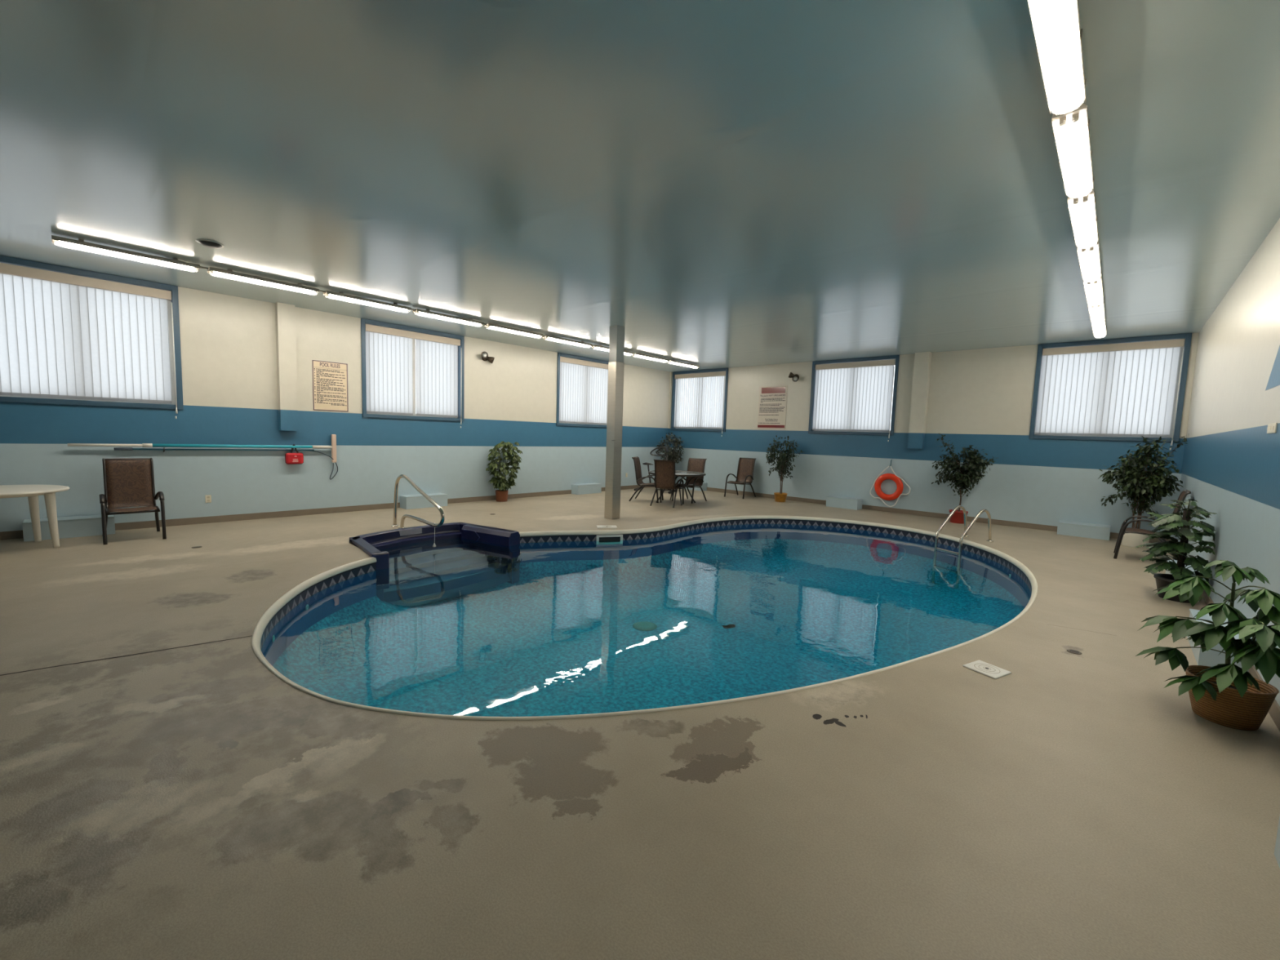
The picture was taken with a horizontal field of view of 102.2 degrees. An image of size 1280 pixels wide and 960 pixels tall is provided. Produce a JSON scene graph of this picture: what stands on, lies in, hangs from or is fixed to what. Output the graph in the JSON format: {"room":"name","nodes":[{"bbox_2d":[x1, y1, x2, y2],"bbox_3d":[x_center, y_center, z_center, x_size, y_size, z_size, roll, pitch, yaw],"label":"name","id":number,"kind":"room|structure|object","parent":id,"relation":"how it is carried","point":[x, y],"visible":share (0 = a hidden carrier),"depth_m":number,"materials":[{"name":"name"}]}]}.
{"room":"indoor swimming pool","nodes":[
{"label":"indoor swimming pool","id":0,"kind":"room"},
{"bbox_2d":[0,286,670,531],"bbox_3d":[-4.343,-1.216,10.219,0.220,3.450,15.619,6,7,42],"label":"wall","id":1,"kind":"structure","parent":0,"point":[228,348],"depth_m":8.57,"materials":[{"name":"beige paint"}]},
{"bbox_2d":[0,255,183,409],"bbox_3d":[-7.383,-1.863,6.800,0.250,1.748,1.975,6,7,42],"label":"window","id":2,"kind":"structure","parent":1,"relation":"in","point":[6,260],"depth_m":7.06,"materials":[{"name":"blue paint"}]},
{"bbox_2d":[0,262,177,418],"bbox_3d":[-7.321,-1.747,6.750,0.138,1.800,1.843,6,7,42],"label":"vertical blind","id":3,"kind":"object","parent":2,"relation":"attached to","point":[65,335],"visible":1,"depth_m":6.77,"materials":[{"name":"white fabric"}]},
{"bbox_2d":[204,494,211,502],"bbox_3d":[-6.547,0.286,7.828,0.009,0.116,0.072,6,7,42],"label":"wall outlet","id":4,"kind":"object","parent":1,"relation":"attached to","point":[207,498],"visible":1,"depth_m":7.83,"materials":[{"name":"beige plastic"}]},
{"bbox_2d":[275,302,297,431],"bbox_3d":[-5.729,-1.815,8.373,0.130,2.020,0.242,6,7,42],"label":"trim","id":5,"kind":"structure","parent":1,"relation":"attached to","point":[285,313],"depth_m":8.32,"materials":[{"name":"beige paint"}]},
{"bbox_2d":[0,484,654,539],"bbox_3d":[-4.385,0.467,10.207,0.012,0.100,15.399,6,7,42],"label":"baseboard","id":6,"kind":"structure","parent":1,"relation":"attached to","point":[179,522],"depth_m":8.52,"materials":[{"name":"beige plastic"}]},
{"bbox_2d":[311,360,348,411],"bbox_3d":[-5.340,-1.614,8.911,0.011,0.835,0.540,6,7,42],"label":"sign","id":7,"kind":"object","parent":1,"relation":"attached to","point":[330,380],"visible":1,"depth_m":8.90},
{"bbox_2d":[314,367,346,405],"bbox_3d":[-5.338,-1.606,8.909,0.001,0.621,0.516,6,7,42],"label":"print","id":8,"kind":"object","parent":7,"relation":"attached to","point":[330,383],"depth_m":8.91},
{"bbox_2d":[360,318,464,421],"bbox_3d":[-4.394,-2.054,10.038,0.250,1.748,1.969,6,7,42],"label":"window","id":9,"kind":"structure","parent":1,"relation":"in","point":[460,417],"depth_m":10.04,"materials":[{"name":"blue paint"}]},
{"bbox_2d":[364,324,462,427],"bbox_3d":[-4.332,-1.938,9.988,0.138,1.800,1.837,6,7,42],"label":"vertical blind","id":10,"kind":"object","parent":9,"relation":"attached to","point":[388,351],"visible":0.99,"depth_m":9.90,"materials":[{"name":"white fabric"}]},
{"bbox_2d":[480,351,494,364],"bbox_3d":[-3.227,-2.593,10.945,0.215,0.224,0.334,6,7,42],"label":"lamp","id":11,"kind":"object","parent":1,"relation":"attached to","point":[484,355],"visible":1,"depth_m":10.96,"materials":[{"name":"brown metal"}]},
{"bbox_2d":[555,352,608,427],"bbox_3d":[-1.415,-2.244,13.266,0.250,1.748,1.970,6,7,42],"label":"window","id":12,"kind":"structure","parent":1,"relation":"in","point":[559,354],"depth_m":12.71,"materials":[{"name":"blue paint"}]},
{"bbox_2d":[559,356,608,424],"bbox_3d":[-1.352,-2.128,13.216,0.138,1.800,1.837,6,7,42],"label":"vertical blind","id":13,"kind":"object","parent":12,"relation":"attached to","point":[584,384],"visible":0.86,"depth_m":13.13,"materials":[{"name":"white fabric"}]},
{"bbox_2d":[667,372,672,428],"bbox_3d":[0.912,-2.410,15.606,0.050,1.685,0.045,6,7,42],"label":"trim","id":14,"kind":"structure","parent":1,"relation":"attached to","point":[671,373],"depth_m":15.59,"materials":[{"name":"beige paint"}]},
{"bbox_3d":[-6.809,-0.431,7.380,0.113,0.072,0.014,6,7,42],"label":"hook","id":15,"kind":"object","parent":1,"relation":"attached to","visible":0},
{"bbox_2d":[67,434,336,462],"bbox_3d":[-6.362,-0.483,7.848,0.080,0.490,3.138,6,7,42],"label":"pole","id":16,"kind":"object","parent":15,"relation":"hanging from","point":[333,446],"visible":1,"depth_m":7.81,"materials":[{"name":"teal metal"}]},
{"bbox_2d":[284,444,303,464],"bbox_3d":[-5.714,-0.428,8.529,0.091,0.334,0.259,6,7,42],"label":"bag","id":17,"kind":"object","parent":16,"relation":"hanging from","point":[291,458],"visible":1,"depth_m":8.51,"materials":[{"name":"red fabric"}]},
{"bbox_2d":[312,445,332,448],"bbox_3d":[-5.434,-0.564,8.834,0.056,0.054,0.310,6,7,42],"label":"socket","id":18,"kind":"object","parent":16,"relation":"attached to","point":[313,446],"depth_m":8.81,"materials":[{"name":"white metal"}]},
{"bbox_2d":[310,450,337,479],"bbox_3d":[-5.564,-0.248,8.747,0.086,0.517,0.818,6,7,42],"label":"hanging cord","id":19,"kind":"object","parent":16,"relation":"hanging from","point":[310,451],"visible":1,"depth_m":9.01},
{"bbox_2d":[113,447,314,450],"bbox_3d":[-6.337,-0.467,7.882,0.036,0.046,2.380,6,7,42],"label":"pole","id":20,"kind":"object","parent":15,"relation":"hanging from","point":[114,448],"visible":1,"depth_m":7.69,"materials":[{"name":"metal"}]},
{"bbox_2d":[0,487,1279,959],"bbox_3d":[-0.396,1.014,6.558,11.317,0.100,15.839,6,7,42],"label":"floor","id":21,"kind":"structure","parent":0,"point":[191,802],"depth_m":2.23,"materials":[{"name":"paint"}]},
{"bbox_2d":[0,484,69,547],"bbox_3d":[-7.312,0.451,5.921,1.066,0.701,1.066,6,7,42],"label":"plastic table","id":22,"kind":"object","parent":21,"relation":"on","point":[32,491],"visible":1,"depth_m":6.07,"materials":[{"name":"white plastic"}]},
{"bbox_2d":[22,514,115,542],"bbox_3d":[-7.401,0.610,6.715,0.306,0.237,0.790,6,7,42],"label":"utility box","id":23,"kind":"object","parent":21,"relation":"on","point":[71,526],"visible":0.81,"depth_m":6.64,"materials":[{"name":"blue paint"}]},
{"bbox_2d":[0,635,252,675],"bbox_3d":[-4.484,1.184,2.577,0.877,0.001,4.004,6,7,42],"label":"trim","id":24,"kind":"structure","parent":21,"relation":"on","point":[246,636],"depth_m":3.36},
{"bbox_2d":[98,457,166,544],"bbox_3d":[-6.595,0.247,6.698,0.713,1.032,0.583,6,7,42],"label":"patio chair","id":25,"kind":"object","parent":21,"relation":"on","point":[128,482],"visible":1,"depth_m":6.79,"materials":[{"name":"brown fabric"}]},
{"bbox_2d":[391,474,444,528],"bbox_3d":[-3.255,0.370,7.518,1.644,0.839,0.110,6,7,42],"label":"handrail","id":26,"kind":"object","parent":21,"relation":"on","point":[437,506],"visible":0.99,"depth_m":7.57,"materials":[{"name":"silver metal"}]},
{"bbox_2d":[432,522,435,546],"bbox_3d":[-2.859,0.763,7.175,0.048,0.343,0.062,6,7,42],"label":"thermometer","id":27,"kind":"object","parent":26,"relation":"attached to","point":[434,544],"visible":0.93,"depth_m":7.17,"materials":[{"name":"white plastic"}]},
{"bbox_2d":[399,493,447,509],"bbox_3d":[-4.240,0.408,10.139,0.306,0.237,0.820,6,7,42],"label":"utility box","id":28,"kind":"object","parent":21,"relation":"on","point":[418,500],"visible":0.94,"depth_m":9.96,"materials":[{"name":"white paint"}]},
{"bbox_2d":[485,440,522,502],"bbox_3d":[-2.955,-0.189,11.253,0.567,1.313,0.890,6,7,42],"label":"plant","id":29,"kind":"object","parent":21,"relation":"on","point":[500,482],"visible":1,"depth_m":11.16,"materials":[{"name":"green plant"}]},
{"bbox_2d":[571,483,601,494],"bbox_3d":[-1.375,0.223,13.273,0.266,0.237,0.800,6,7,42],"label":"utility box","id":30,"kind":"object","parent":21,"relation":"on","point":[584,488],"visible":1,"depth_m":13.12,"materials":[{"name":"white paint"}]},
{"bbox_2d":[596,524,617,528],"bbox_3d":[-0.549,0.775,8.565,0.330,0.014,0.220,1,5,-9],"label":"lid","id":31,"kind":"object","parent":21,"relation":"on","point":[597,526],"visible":1,"depth_m":8.54,"materials":[{"name":"white paint"}]},
{"bbox_2d":[604,324,624,519],"bbox_3d":[-0.459,-1.016,9.351,0.204,3.450,0.204,6,7,42],"label":"support column","id":32,"kind":"structure","parent":21,"relation":"on","point":[616,342],"depth_m":9.27,"materials":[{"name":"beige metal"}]},
{"bbox_2d":[251,515,1037,719],"bbox_3d":[0.693,1.548,7.015,7.850,1.265,10.300,6,7,42],"label":"swimming pool","id":33,"kind":"object","parent":21,"relation":"in","point":[482,623],"visible":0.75,"depth_m":6.42,"materials":[{"name":"blue liquid"}]},
{"bbox_2d":[931,505,993,588],"bbox_3d":[5.226,1.136,8.382,1.052,1.390,0.517,-1,6,-29],"label":"pool ladder","id":34,"kind":"object","parent":33,"relation":"attached to","point":[966,528],"visible":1,"depth_m":8.29,"materials":[{"name":"silver metal"}]},
{"bbox_2d":[628,456,663,502],"bbox_3d":[0.166,-0.016,12.113,0.713,1.032,0.583,3,5,14],"label":"patio chair","id":35,"kind":"object","parent":21,"relation":"on","point":[639,479],"visible":0.84,"depth_m":12.11,"materials":[{"name":"brown paint"}]},
{"bbox_2d":[634,446,675,493],"bbox_3d":[0.421,-0.299,14.104,1.060,1.230,0.514,4,5,22],"label":"exercise bike","id":36,"kind":"object","parent":21,"relation":"on","point":[665,448],"visible":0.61,"depth_m":13.99,"materials":[{"name":"black plastic"}]},
{"bbox_2d":[649,459,684,507],"bbox_3d":[0.620,0.055,11.471,0.583,1.032,0.713,4,5,21],"label":"patio chair","id":37,"kind":"object","parent":21,"relation":"on","point":[664,470],"visible":1,"depth_m":11.25,"materials":[{"name":"brown fabric"}]},
{"bbox_2d":[655,432,684,463],"bbox_3d":[0.912,-0.572,15.052,0.839,1.651,0.904,1,5,-12],"label":"potted ficus","id":38,"kind":"object","parent":21,"relation":"on","point":[673,454],"visible":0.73,"depth_m":14.91,"materials":[{"name":"plant"}]},
{"bbox_2d":[648,470,706,505],"bbox_3d":[0.841,0.180,11.933,1.330,0.714,1.330,6,7,42],"label":"patio table","id":39,"kind":"object","parent":21,"relation":"on","point":[679,473],"visible":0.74,"depth_m":11.79,"materials":[{"name":"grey glass"}]},
{"bbox_2d":[671,457,706,503],"bbox_3d":[1.201,0.000,12.303,0.583,1.032,0.713,6,6,36],"label":"patio chair","id":40,"kind":"object","parent":21,"relation":"on","point":[695,464],"visible":0.76,"depth_m":12.42,"materials":[{"name":"brown fabric"}]},
{"bbox_2d":[680,480,706,491],"bbox_3d":[1.556,0.163,15.013,0.780,0.235,0.266,6,7,42],"label":"utility box","id":41,"kind":"object","parent":21,"relation":"on","point":[704,486],"visible":0.24,"depth_m":14.78,"materials":[{"name":"blue paint"}]},
{"bbox_2d":[724,457,755,498],"bbox_3d":[2.648,-0.061,13.511,0.583,1.032,0.713,6,7,39],"label":"patio chair","id":42,"kind":"object","parent":21,"relation":"on","point":[745,469],"visible":1,"depth_m":13.63,"materials":[{"name":"brown fabric"}]},
{"bbox_2d":[765,435,804,502],"bbox_3d":[3.522,-0.281,12.756,0.856,1.639,0.788,2,5,-1],"label":"potted ficus","id":43,"kind":"object","parent":21,"relation":"on","point":[781,465],"visible":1,"depth_m":12.68,"materials":[{"name":"plant"}]},
{"bbox_2d":[773,492,787,502],"bbox_3d":[3.487,0.430,12.816,0.322,0.210,0.322,6,7,42],"label":"pot","id":44,"kind":"object","parent":43,"relation":"on","point":[779,496],"depth_m":12.70,"materials":[{"name":"ceramic"}]},
{"bbox_2d":[826,495,862,510],"bbox_3d":[4.758,0.527,12.031,0.720,0.235,0.336,6,7,42],"label":"utility box","id":45,"kind":"object","parent":21,"relation":"on","point":[842,502],"visible":1,"depth_m":11.89,"materials":[{"name":"blue paint"}]},
{"bbox_2d":[931,433,995,524],"bbox_3d":[6.324,-0.026,10.164,0.958,1.762,0.955,2,5,3],"label":"potted ficus","id":46,"kind":"object","parent":21,"relation":"on","point":[963,477],"visible":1,"depth_m":10.10,"materials":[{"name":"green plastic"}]},
{"bbox_2d":[949,509,968,524],"bbox_3d":[6.322,0.730,10.257,0.326,0.240,0.326,6,7,42],"label":"pot","id":47,"kind":"object","parent":46,"relation":"on","point":[957,517],"depth_m":10.15,"materials":[{"name":"red ceramic"}]},
{"bbox_2d":[962,659,1011,679],"bbox_3d":[2.400,1.308,3.570,0.205,0.014,0.215,-1,6,-28],"label":"lid","id":48,"kind":"object","parent":21,"relation":"on","point":[992,671],"visible":1,"depth_m":3.56,"materials":[{"name":"white paint"}]},
{"bbox_2d":[1066,648,1081,654],"bbox_3d":[3.310,1.309,3.934,0.090,0.006,0.090,6,7,42],"label":"floor drain","id":49,"kind":"object","parent":21,"relation":"on","point":[1073,651],"visible":1,"depth_m":3.93,"materials":[{"name":"metal"}]},
{"bbox_2d":[1057,520,1111,540],"bbox_3d":[7.870,0.885,9.159,0.700,0.220,0.366,6,7,42],"label":"utility box","id":50,"kind":"object","parent":21,"relation":"on","point":[1092,531],"visible":1,"depth_m":9.04,"materials":[{"name":"blue paint"}]},
{"bbox_2d":[1097,435,1188,547],"bbox_3d":[7.975,0.160,8.242,0.952,1.832,1.002,0,5,-16],"label":"potted ficus","id":51,"kind":"object","parent":21,"relation":"on","point":[1143,488],"visible":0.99,"depth_m":8.16,"materials":[{"name":"green plant"}]},
{"bbox_2d":[1120,533,1150,547],"bbox_3d":[8.012,0.940,8.355,0.350,0.260,0.350,6,7,42],"label":"pot","id":52,"kind":"object","parent":51,"relation":"on","point":[1131,540],"depth_m":8.24,"materials":[{"name":"beige ceramic"}]},
{"bbox_2d":[1113,489,1191,559],"bbox_3d":[7.213,0.632,7.277,0.713,1.032,0.583,6,7,42],"label":"patio chair","id":53,"kind":"object","parent":21,"relation":"on","point":[1124,529],"visible":0.58,"depth_m":7.29,"materials":[{"name":"brown paint"}]},
{"bbox_2d":[1135,499,1217,603],"bbox_3d":[5.607,0.715,5.436,0.560,1.069,0.715,6,7,42],"label":"leaf plant","id":54,"kind":"object","parent":21,"relation":"on","point":[1174,521],"visible":0.96,"depth_m":5.33,"materials":[{"name":"green plant"}]},
{"bbox_2d":[1165,559,1204,580],"bbox_3d":[6.255,1.107,5.941,0.256,0.240,0.800,6,7,42],"label":"utility box","id":55,"kind":"object","parent":21,"relation":"on","point":[1175,561],"visible":0.02,"depth_m":5.89,"materials":[{"name":"blue paint"}]},
{"bbox_2d":[1135,560,1279,730],"bbox_3d":[3.269,0.934,2.949,0.610,0.922,0.992,6,7,42],"label":"potted aralia","id":56,"kind":"object","parent":21,"relation":"on","point":[1228,695],"visible":1,"depth_m":2.89,"materials":[{"name":"plant"}]},
{"bbox_2d":[1185,665,1279,730],"bbox_3d":[3.422,1.275,3.009,0.364,0.242,0.364,6,7,42],"label":"basket","id":57,"kind":"object","parent":56,"relation":"on","point":[1247,713],"depth_m":2.91,"materials":[{"name":"wicker"}]},
{"bbox_2d":[1186,608,1248,671],"bbox_3d":[4.426,1.224,3.959,0.256,0.240,0.800,6,7,42],"label":"utility box","id":58,"kind":"object","parent":21,"relation":"on","point":[1211,658],"visible":0.2,"depth_m":3.73,"materials":[{"name":"blue paint"}]},
{"bbox_2d":[1274,816,1279,868],"bbox_3d":[2.283,1.362,1.627,0.241,0.240,0.800,6,7,42],"label":"utility box","id":59,"kind":"object","parent":21,"relation":"on","point":[1277,851],"visible":1,"depth_m":1.98,"materials":[{"name":"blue paint"}]},
{"bbox_2d":[0,0,1279,372],"bbox_3d":[-0.284,-2.546,6.245,11.317,0.150,15.839,6,7,42],"label":"ceiling","id":60,"kind":"structure","parent":0,"point":[720,184],"depth_m":3.61,"materials":[{"name":"white paint"}]},
{"bbox_2d":[51,235,208,271],"bbox_3d":[-5.750,-2.557,5.891,0.162,0.110,1.272,6,7,42],"label":"fluorescent light","id":61,"kind":"object","parent":60,"relation":"attached to","point":[80,243],"visible":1,"depth_m":5.78,"materials":[{"name":"white plastic"}]},
{"bbox_2d":[195,239,224,248],"bbox_3d":[-4.622,-2.529,5.551,0.236,0.034,0.236,6,7,42],"label":"ceiling detector","id":62,"kind":"object","parent":60,"relation":"attached to","point":[208,243],"visible":1,"depth_m":5.51,"materials":[{"name":"white paint"}]},
{"bbox_2d":[207,266,324,294],"bbox_3d":[-4.887,-2.612,6.826,0.162,0.110,1.272,6,7,42],"label":"fluorescent light","id":63,"kind":"object","parent":60,"relation":"attached to","point":[228,273],"visible":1,"depth_m":6.72,"materials":[{"name":"white plastic"}]},
{"bbox_2d":[323,290,414,311],"bbox_3d":[-4.023,-2.667,7.761,0.162,0.110,1.272,6,7,42],"label":"fluorescent light","id":64,"kind":"object","parent":60,"relation":"attached to","point":[341,295],"visible":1,"depth_m":7.65,"materials":[{"name":"white plastic"}]},
{"bbox_2d":[413,308,486,326],"bbox_3d":[-3.160,-2.722,8.697,0.162,0.110,1.272,6,7,42],"label":"fluorescent light","id":65,"kind":"object","parent":60,"relation":"attached to","point":[427,313],"visible":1,"depth_m":8.59,"materials":[{"name":"white plastic"}]},
{"bbox_2d":[484,323,545,337],"bbox_3d":[-2.297,-2.777,9.632,0.162,0.110,1.272,6,7,42],"label":"fluorescent light","id":66,"kind":"object","parent":60,"relation":"attached to","point":[497,326],"visible":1,"depth_m":9.52,"materials":[{"name":"white plastic"}]},
{"bbox_2d":[542,334,593,346],"bbox_3d":[-1.433,-2.832,10.567,0.162,0.110,1.272,6,7,42],"label":"fluorescent light","id":67,"kind":"object","parent":60,"relation":"attached to","point":[547,336],"visible":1,"depth_m":10.45,"materials":[{"name":"white plastic"}]},
{"bbox_2d":[591,344,608,351],"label":"fluorescent light","id":68,"kind":"object","parent":60,"relation":"attached to","point":[606,348],"depth_m":11.13,"materials":[{"name":"white plastic"}]},
{"bbox_2d":[623,350,634,355],"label":"fluorescent light","id":69,"kind":"object","parent":60,"relation":"attached to","point":[628,353],"depth_m":11.76,"materials":[{"name":"white plastic"}]},
{"bbox_2d":[631,352,669,362],"bbox_3d":[0.293,-2.942,12.438,0.162,0.110,1.272,6,7,42],"label":"fluorescent light","id":70,"kind":"object","parent":60,"relation":"attached to","point":[636,354],"visible":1,"depth_m":12.32,"materials":[{"name":"white plastic"}]},
{"bbox_2d":[666,360,699,368],"bbox_3d":[1.157,-2.997,13.373,0.162,0.110,1.272,6,7,42],"label":"fluorescent light","id":71,"kind":"object","parent":60,"relation":"attached to","point":[674,362],"visible":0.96,"depth_m":13.25,"materials":[{"name":"white plastic"}]},
{"bbox_2d":[1026,0,1086,114],"bbox_3d":[1.949,-2.006,2.396,0.162,0.110,1.272,6,7,42],"label":"fluorescent light","id":72,"kind":"object","parent":60,"relation":"attached to","point":[1056,25],"visible":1,"depth_m":2.40,"materials":[{"name":"white plastic"}]},
{"bbox_2d":[1051,103,1094,197],"bbox_3d":[2.812,-2.061,3.332,0.162,0.110,1.272,6,7,42],"label":"fluorescent light","id":73,"kind":"object","parent":60,"relation":"attached to","point":[1071,131],"visible":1,"depth_m":3.18,"materials":[{"name":"white plastic"}]},
{"bbox_2d":[1066,189,1098,247],"bbox_3d":[3.676,-2.116,4.267,0.162,0.110,1.272,6,7,42],"label":"fluorescent light","id":74,"kind":"object","parent":60,"relation":"attached to","point":[1082,208],"visible":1,"depth_m":4.14,"materials":[{"name":"white plastic"}]},
{"bbox_2d":[1076,241,1102,281],"bbox_3d":[4.539,-2.171,5.202,0.162,0.110,1.272,6,7,42],"label":"fluorescent light","id":75,"kind":"object","parent":60,"relation":"attached to","point":[1089,257],"visible":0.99,"depth_m":5.09,"materials":[{"name":"white plastic"}]},
{"bbox_2d":[1083,276,1104,305],"bbox_3d":[5.402,-2.226,6.137,0.162,0.110,1.272,6,7,42],"label":"fluorescent light","id":76,"kind":"object","parent":60,"relation":"attached to","point":[1094,291],"visible":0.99,"depth_m":6.03,"materials":[{"name":"white plastic"}]},
{"bbox_2d":[1088,301,1105,323],"bbox_3d":[6.266,-2.281,7.073,0.162,0.110,1.272,6,7,42],"label":"fluorescent light","id":77,"kind":"object","parent":60,"relation":"attached to","point":[1096,312],"visible":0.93,"depth_m":6.98,"materials":[{"name":"white plastic"}]},
{"bbox_2d":[1091,320,1106,337],"bbox_3d":[7.129,-2.336,8.008,0.162,0.110,1.272,6,7,42],"label":"fluorescent light","id":78,"kind":"object","parent":60,"relation":"attached to","point":[1099,329],"visible":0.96,"depth_m":7.91,"materials":[{"name":"white plastic"}]},
{"bbox_2d":[668,332,1199,537],"bbox_3d":[4.952,-1.091,12.136,10.877,3.450,0.220,6,7,42],"label":"wall","id":79,"kind":"structure","parent":0,"point":[982,398],"depth_m":10.64,"materials":[{"name":"beige paint"}]},
{"bbox_2d":[670,368,728,431],"bbox_3d":[1.753,-2.296,14.996,1.956,1.748,0.250,6,7,42],"label":"window","id":80,"kind":"structure","parent":79,"relation":"in","point":[726,370],"depth_m":14.97,"materials":[{"name":"blue paint"}]},
{"bbox_2d":[673,371,725,436],"bbox_3d":[1.690,-2.184,14.940,1.823,1.800,0.138,6,7,42],"label":"vertical blind","id":81,"kind":"object","parent":80,"relation":"attached to","point":[721,375],"visible":1,"depth_m":14.90,"materials":[{"name":"beige plastic"}]},
{"bbox_2d":[757,385,787,429],"bbox_3d":[3.417,-1.874,13.349,0.800,1.100,0.010,6,7,42],"label":"notice","id":82,"kind":"object","parent":79,"relation":"attached to","point":[772,401],"visible":1,"depth_m":13.34,"materials":[{"name":"white paper"}]},
{"bbox_2d":[758,397,785,423],"bbox_3d":[3.409,-1.792,13.357,0.730,0.652,0.001,6,7,42],"label":"print","id":83,"kind":"object","parent":82,"relation":"attached to","point":[771,410],"depth_m":13.35},
{"bbox_2d":[788,372,799,382],"bbox_3d":[3.809,-2.555,12.802,0.297,0.254,0.223,6,7,42],"label":"lamp","id":84,"kind":"object","parent":79,"relation":"attached to","point":[795,377],"visible":1,"depth_m":12.78,"materials":[{"name":"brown metal"}]},
{"bbox_2d":[808,355,899,435],"bbox_3d":[4.969,-1.935,12.049,1.964,1.748,0.250,6,7,42],"label":"window","id":85,"kind":"structure","parent":79,"relation":"in","point":[896,357],"depth_m":11.91,"materials":[{"name":"blue paint"}]},
{"bbox_2d":[812,359,895,441],"bbox_3d":[4.906,-1.823,11.993,1.831,1.800,0.138,6,7,42],"label":"vertical blind","id":86,"kind":"object","parent":85,"relation":"attached to","point":[856,396],"visible":1,"depth_m":11.96,"materials":[{"name":"beige plastic"}]},
{"bbox_2d":[907,351,931,448],"bbox_3d":[5.928,-1.674,10.948,0.285,2.020,0.150,6,7,42],"label":"trim","id":87,"kind":"structure","parent":79,"relation":"attached to","point":[922,366],"depth_m":10.88,"materials":[{"name":"beige paint"}]},
{"bbox_2d":[675,483,1171,542],"bbox_3d":[4.820,0.582,12.197,10.853,0.100,0.012,6,7,42],"label":"baseboard","id":88,"kind":"structure","parent":79,"relation":"attached to","point":[1038,526],"depth_m":11.08,"materials":[{"name":"beige plastic"}]},
{"bbox_2d":[1029,333,1191,442],"bbox_3d":[8.184,-1.575,9.103,1.968,1.748,0.250,6,7,42],"label":"window","id":89,"kind":"structure","parent":79,"relation":"in","point":[1187,336],"depth_m":8.79,"materials":[{"name":"blue paint"}]},
{"bbox_2d":[1034,338,1184,449],"bbox_3d":[8.121,-1.462,9.047,1.836,1.800,0.138,6,7,42],"label":"vertical blind","id":90,"kind":"object","parent":89,"relation":"attached to","point":[1123,388],"visible":0.98,"depth_m":9.00,"materials":[{"name":"beige plastic"}]},
{"bbox_3d":[5.546,-0.371,11.414,0.022,0.167,0.103,6,7,42],"label":"ring hook","id":91,"kind":"object","parent":79,"relation":"attached to","visible":0},
{"bbox_2d":[869,465,911,506],"bbox_3d":[5.537,0.136,11.422,0.842,0.920,0.112,6,7,42],"label":"life ring","id":92,"kind":"object","parent":91,"relation":"hanging from","point":[877,482],"visible":1,"depth_m":11.40,"materials":[{"name":"orange plastic"}]},
{"bbox_2d":[1173,217,1279,706],"bbox_3d":[3.810,-0.301,2.748,0.222,3.450,15.619,6,7,42],"label":"wall","id":93,"kind":"structure","parent":0,"point":[1231,466],"depth_m":4.68,"materials":[{"name":"beige paint"}]},
{"bbox_2d":[1177,551,1279,731],"bbox_3d":[3.598,1.362,2.891,0.012,0.100,15.399,6,7,42],"label":"baseboard","id":94,"kind":"structure","parent":93,"relation":"attached to","point":[1274,710],"depth_m":3.07,"materials":[{"name":"beige plastic"}]},
{"bbox_2d":[1266,422,1277,433],"bbox_3d":[4.507,-0.368,3.673,0.014,0.070,0.314,6,7,42],"label":"wall switch","id":95,"kind":"object","parent":93,"relation":"attached to","point":[1272,428],"visible":1,"depth_m":3.67,"materials":[{"name":"white plastic"}]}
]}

